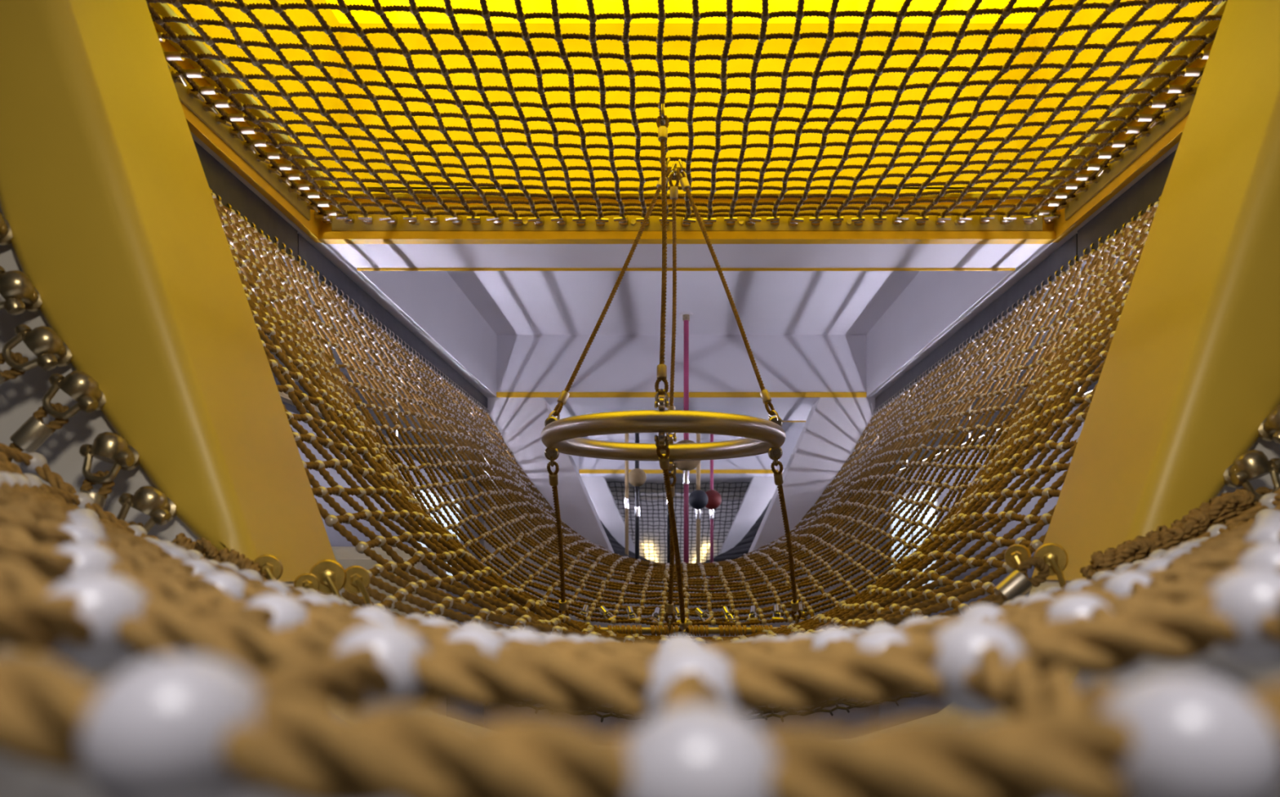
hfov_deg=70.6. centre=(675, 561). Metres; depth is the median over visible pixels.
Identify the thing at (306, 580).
bolt
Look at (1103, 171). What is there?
shackle
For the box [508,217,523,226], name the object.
shackle
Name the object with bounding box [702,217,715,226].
shackle
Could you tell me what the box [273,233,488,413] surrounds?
beam
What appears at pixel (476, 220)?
shackle
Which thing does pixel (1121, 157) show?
shackle
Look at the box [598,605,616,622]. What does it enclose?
shackle
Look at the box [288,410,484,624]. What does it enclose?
wall
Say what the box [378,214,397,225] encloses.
shackle
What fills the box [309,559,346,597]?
bolt
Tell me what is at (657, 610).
shackle
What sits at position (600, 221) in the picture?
shackle
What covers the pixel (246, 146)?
shackle
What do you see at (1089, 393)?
recessed light
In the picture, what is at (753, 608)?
shackle
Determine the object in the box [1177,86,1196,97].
shackle
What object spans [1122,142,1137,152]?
shackle
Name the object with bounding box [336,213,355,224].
shackle
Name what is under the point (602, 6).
skylight panel
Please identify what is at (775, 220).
shackle
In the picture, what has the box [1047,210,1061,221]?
shackle
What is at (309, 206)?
shackle
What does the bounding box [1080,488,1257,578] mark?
lashing
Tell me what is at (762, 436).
ring
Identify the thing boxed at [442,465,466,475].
recessed light
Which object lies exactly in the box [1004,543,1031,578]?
bolt
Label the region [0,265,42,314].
shackle
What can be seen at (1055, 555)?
bolt
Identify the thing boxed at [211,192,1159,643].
net
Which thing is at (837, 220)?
shackle
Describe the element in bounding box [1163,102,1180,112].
shackle
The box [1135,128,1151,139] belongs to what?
shackle
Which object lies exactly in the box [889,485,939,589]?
window
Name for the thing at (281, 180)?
shackle
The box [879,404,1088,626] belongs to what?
wall
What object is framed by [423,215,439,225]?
shackle
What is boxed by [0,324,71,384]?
shackle
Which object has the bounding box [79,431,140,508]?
shackle
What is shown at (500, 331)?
ceiling
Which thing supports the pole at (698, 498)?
hanging from the ceiling at (500, 331)
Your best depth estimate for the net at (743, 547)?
11.30 m
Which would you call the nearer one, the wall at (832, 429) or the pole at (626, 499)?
the wall at (832, 429)
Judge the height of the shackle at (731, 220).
0.037 m
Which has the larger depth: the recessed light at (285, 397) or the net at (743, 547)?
the net at (743, 547)
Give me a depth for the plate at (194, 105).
2.82 m
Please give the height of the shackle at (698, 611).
0.060 m
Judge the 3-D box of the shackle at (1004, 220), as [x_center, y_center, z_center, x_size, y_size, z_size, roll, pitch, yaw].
[1.272,-1.320,3.469,0.050,0.037,0.071,0,0,-2]
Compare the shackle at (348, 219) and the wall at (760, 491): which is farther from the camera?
the wall at (760, 491)
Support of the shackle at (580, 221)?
attached to the beam at (720, 224)
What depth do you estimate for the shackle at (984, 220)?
3.44 m
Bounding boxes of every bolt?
[253,554,283,580]
[293,573,319,591]
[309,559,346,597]
[343,564,372,605]
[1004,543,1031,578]
[1033,542,1067,586]
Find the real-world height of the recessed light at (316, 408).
0.038 m
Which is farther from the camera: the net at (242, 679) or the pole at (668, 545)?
the pole at (668, 545)
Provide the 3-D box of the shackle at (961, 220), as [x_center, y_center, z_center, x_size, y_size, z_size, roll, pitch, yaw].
[1.102,-1.319,3.469,0.050,0.037,0.071,0,0,-5]
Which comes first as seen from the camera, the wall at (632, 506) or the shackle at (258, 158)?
the shackle at (258, 158)
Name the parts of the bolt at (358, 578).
hook rod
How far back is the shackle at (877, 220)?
3.44 m
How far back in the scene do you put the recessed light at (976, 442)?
4.82 m
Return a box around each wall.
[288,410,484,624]
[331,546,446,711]
[484,397,879,737]
[581,476,777,592]
[614,499,742,577]
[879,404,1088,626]
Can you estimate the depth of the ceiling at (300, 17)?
3.47 m
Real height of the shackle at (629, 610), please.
0.059 m
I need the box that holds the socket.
[682,314,689,320]
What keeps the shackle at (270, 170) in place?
attached to the plate at (194, 105)
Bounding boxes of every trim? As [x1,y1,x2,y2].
[155,27,1213,244]
[356,267,1015,271]
[496,391,866,397]
[578,469,778,473]
[782,420,805,422]
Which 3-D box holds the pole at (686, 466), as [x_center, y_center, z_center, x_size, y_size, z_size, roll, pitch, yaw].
[0.074,-0.850,6.250,0.215,1.740,0.215,0,0,0]
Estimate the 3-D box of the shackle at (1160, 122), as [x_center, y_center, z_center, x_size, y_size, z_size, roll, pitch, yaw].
[1.452,-1.322,2.707,0.049,0.029,0.036,0,0,0]
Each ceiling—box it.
[149,0,1227,197]
[190,131,1179,499]
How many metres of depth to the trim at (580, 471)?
12.69 m
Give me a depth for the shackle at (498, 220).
3.44 m
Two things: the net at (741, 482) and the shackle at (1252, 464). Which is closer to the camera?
the shackle at (1252, 464)
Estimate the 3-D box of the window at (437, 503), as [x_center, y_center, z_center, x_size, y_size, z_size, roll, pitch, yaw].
[-3.195,-0.300,12.150,0.040,1.300,2.420,0,0,0]
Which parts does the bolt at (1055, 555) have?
hook rod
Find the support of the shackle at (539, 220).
attached to the beam at (720, 224)
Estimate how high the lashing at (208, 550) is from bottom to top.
0.070 m
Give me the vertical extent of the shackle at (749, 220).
0.037 m
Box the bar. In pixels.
[593,624,785,635]
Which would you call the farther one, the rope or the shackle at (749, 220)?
the shackle at (749, 220)
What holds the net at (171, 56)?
attached to the plate at (194, 105)
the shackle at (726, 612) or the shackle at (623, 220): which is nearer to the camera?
the shackle at (726, 612)
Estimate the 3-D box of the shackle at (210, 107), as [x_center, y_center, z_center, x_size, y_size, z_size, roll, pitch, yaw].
[-1.362,-1.324,2.627,0.049,0.030,0.036,0,0,0]
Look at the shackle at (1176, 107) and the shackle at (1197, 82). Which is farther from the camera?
the shackle at (1176, 107)
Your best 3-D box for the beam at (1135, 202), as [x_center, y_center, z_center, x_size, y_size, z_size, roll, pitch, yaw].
[1.530,-1.169,2.520,0.056,0.153,1.760,0,0,0]
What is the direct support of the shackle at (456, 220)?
attached to the beam at (720, 224)
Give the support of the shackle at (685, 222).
attached to the beam at (720, 224)
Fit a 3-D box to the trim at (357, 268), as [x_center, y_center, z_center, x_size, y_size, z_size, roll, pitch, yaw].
[0.045,-1.248,3.845,2.800,0.016,0.012,0,0,0]
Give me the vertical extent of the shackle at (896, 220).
0.037 m
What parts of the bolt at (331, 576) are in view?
hook rod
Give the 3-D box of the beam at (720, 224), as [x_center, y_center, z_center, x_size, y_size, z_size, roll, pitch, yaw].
[0.045,-1.330,3.492,2.750,0.104,0.022,0,0,0]
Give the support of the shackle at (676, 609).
attached to the net at (449, 406)
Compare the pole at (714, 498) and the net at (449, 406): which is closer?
the net at (449, 406)
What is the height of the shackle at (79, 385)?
0.150 m
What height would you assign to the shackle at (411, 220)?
0.037 m
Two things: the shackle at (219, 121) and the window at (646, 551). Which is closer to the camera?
the shackle at (219, 121)
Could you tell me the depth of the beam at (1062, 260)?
4.28 m
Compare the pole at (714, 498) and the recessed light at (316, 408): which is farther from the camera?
the pole at (714, 498)
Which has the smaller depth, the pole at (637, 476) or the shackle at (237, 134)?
the shackle at (237, 134)
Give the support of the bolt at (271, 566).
attached to the support frame
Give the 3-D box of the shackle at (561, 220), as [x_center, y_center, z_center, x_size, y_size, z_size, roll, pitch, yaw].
[-0.443,-1.317,3.469,0.050,0.037,0.071,0,0,14]
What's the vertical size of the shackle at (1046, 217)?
0.037 m
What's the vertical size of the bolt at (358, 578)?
0.070 m
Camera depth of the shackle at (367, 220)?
3.44 m
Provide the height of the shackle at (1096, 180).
0.035 m
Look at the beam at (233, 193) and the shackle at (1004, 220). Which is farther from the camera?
the shackle at (1004, 220)
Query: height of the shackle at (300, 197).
0.030 m
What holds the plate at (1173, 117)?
attached to the ceiling at (300, 17)
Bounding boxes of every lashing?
[170,532,266,577]
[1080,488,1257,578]
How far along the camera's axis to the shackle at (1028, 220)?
3.44 m
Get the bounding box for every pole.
[624,433,629,573]
[628,432,646,584]
[666,432,671,591]
[673,311,700,563]
[688,433,707,589]
[705,434,721,589]
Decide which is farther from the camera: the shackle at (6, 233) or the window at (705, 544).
the window at (705, 544)
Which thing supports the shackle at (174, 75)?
attached to the plate at (194, 105)
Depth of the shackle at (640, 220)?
3.44 m
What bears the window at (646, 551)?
in the wall at (632, 506)
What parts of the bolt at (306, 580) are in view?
hook rod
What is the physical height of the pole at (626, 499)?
2.020 m
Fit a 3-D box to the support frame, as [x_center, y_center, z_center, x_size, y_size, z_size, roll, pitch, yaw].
[0.020,0.125,1.462,6.400,2.750,0.325,0,0,0]
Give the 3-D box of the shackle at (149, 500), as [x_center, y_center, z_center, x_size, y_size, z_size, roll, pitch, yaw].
[-0.765,-0.024,1.263,0.117,0.165,0.075,0,0,-22]
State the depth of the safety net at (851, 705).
2.42 m
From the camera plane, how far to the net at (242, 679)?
0.21 m
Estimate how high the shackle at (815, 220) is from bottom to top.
0.037 m
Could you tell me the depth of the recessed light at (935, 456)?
5.50 m
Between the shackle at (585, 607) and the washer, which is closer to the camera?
the washer
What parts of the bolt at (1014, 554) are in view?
hook rod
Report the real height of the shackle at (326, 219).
0.037 m
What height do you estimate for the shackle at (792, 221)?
0.037 m
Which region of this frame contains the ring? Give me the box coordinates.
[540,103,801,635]
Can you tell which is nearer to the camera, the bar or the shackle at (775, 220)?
the bar
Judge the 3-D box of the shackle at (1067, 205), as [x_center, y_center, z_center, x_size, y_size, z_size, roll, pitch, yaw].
[1.452,-1.326,3.365,0.049,0.031,0.037,0,0,0]
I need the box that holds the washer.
[343,564,370,593]
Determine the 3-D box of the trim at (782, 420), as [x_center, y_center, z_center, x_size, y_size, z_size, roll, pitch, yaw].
[0.045,-1.252,7.995,2.800,0.025,0.012,0,0,0]
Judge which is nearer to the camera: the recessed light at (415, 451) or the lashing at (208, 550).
the lashing at (208, 550)
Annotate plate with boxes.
[161,47,310,220]
[1064,63,1205,220]
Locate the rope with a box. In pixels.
[987,556,1049,606]
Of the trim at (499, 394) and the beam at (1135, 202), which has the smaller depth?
the beam at (1135, 202)
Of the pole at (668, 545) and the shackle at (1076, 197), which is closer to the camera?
the shackle at (1076, 197)
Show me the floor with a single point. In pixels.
(922, 705)
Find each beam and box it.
[193,140,297,266]
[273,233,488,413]
[331,204,1042,231]
[873,233,1102,413]
[1077,149,1177,266]
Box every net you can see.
[0,442,1279,796]
[145,0,1227,217]
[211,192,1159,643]
[275,246,1102,626]
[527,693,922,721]
[600,497,772,563]
[606,480,750,577]
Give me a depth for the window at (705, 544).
18.00 m
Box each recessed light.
[278,391,294,405]
[310,403,324,417]
[377,431,399,445]
[413,448,441,463]
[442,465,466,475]
[892,466,919,475]
[930,449,959,462]
[960,428,999,447]
[1081,391,1091,396]
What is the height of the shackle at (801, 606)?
0.059 m
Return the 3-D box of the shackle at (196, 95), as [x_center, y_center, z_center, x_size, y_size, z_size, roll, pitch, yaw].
[-1.362,-1.322,2.549,0.049,0.029,0.036,0,0,0]
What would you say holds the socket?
attached to the pole at (686, 466)
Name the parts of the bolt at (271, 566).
hook rod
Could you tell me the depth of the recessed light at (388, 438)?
4.85 m
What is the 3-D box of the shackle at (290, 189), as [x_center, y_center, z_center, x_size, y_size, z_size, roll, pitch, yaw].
[-1.362,-1.321,3.206,0.049,0.031,0.037,0,0,0]
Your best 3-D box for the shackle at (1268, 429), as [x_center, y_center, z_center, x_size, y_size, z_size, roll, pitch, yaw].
[0.903,-0.155,1.262,0.147,0.138,0.070,0,0,16]
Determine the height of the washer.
0.042 m
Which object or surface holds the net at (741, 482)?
hanging from the ceiling at (500, 331)
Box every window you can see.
[411,484,461,582]
[641,542,657,562]
[692,542,710,563]
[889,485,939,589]
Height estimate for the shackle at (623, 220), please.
0.037 m
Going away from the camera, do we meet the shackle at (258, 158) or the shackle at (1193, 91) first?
the shackle at (1193, 91)
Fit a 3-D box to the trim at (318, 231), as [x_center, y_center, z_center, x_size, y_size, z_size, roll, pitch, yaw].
[0.045,-1.333,2.618,2.900,0.174,1.855,0,0,0]
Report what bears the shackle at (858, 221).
attached to the beam at (720, 224)
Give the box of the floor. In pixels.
[446,693,946,724]
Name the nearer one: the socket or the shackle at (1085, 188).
the shackle at (1085, 188)
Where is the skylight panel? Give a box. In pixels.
[325,0,1045,22]
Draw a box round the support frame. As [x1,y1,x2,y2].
[0,0,1279,796]
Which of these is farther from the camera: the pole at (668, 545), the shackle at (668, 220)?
the pole at (668, 545)
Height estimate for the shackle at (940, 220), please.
0.037 m
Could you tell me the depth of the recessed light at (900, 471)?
6.51 m
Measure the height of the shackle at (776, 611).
0.058 m
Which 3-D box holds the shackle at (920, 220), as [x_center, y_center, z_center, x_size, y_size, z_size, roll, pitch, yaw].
[0.944,-1.317,3.469,0.050,0.037,0.071,0,0,11]
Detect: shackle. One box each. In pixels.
[0,212,12,245]
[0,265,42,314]
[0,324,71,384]
[8,370,106,462]
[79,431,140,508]
[116,485,177,533]
[170,71,187,86]
[187,87,204,102]
[202,101,218,114]
[215,115,231,126]
[229,128,244,141]
[242,140,257,153]
[255,153,270,164]
[267,164,281,175]
[278,175,291,185]
[288,185,301,194]
[297,193,309,202]
[306,202,318,212]
[314,213,332,223]
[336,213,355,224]
[358,214,373,224]
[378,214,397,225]
[403,214,417,224]
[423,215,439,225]
[444,215,462,225]
[466,216,480,225]
[486,215,503,225]
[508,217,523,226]
[528,216,544,226]
[551,216,566,225]
[572,216,586,226]
[576,604,589,621]
[595,217,608,226]
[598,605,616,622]
[613,216,628,226]
[626,605,638,619]
[635,217,649,226]
[649,606,661,622]
[658,217,672,226]
[673,606,688,622]
[680,217,695,226]
[694,607,713,621]
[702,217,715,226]
[721,605,736,622]
[724,216,737,226]
[745,216,761,226]
[746,604,758,622]
[766,215,780,225]
[771,604,782,619]
[787,217,804,226]
[796,603,807,620]
[809,216,822,226]
[830,216,843,225]
[851,216,865,226]
[872,215,886,225]
[892,214,909,224]
[915,216,928,225]
[935,215,951,225]
[955,215,972,225]
[979,214,994,224]
[1000,215,1017,224]
[1022,214,1036,224]
[1044,213,1058,223]
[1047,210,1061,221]
[1057,201,1069,210]
[1066,193,1078,202]
[1075,184,1088,194]
[1084,175,1098,184]
[1097,164,1110,176]
[1109,153,1123,163]
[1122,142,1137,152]
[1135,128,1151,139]
[1148,115,1164,128]
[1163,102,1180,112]
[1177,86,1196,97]
[1195,75,1202,84]
[1222,449,1279,502]
[1257,404,1279,444]
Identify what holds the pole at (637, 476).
hanging from the ceiling at (500, 331)

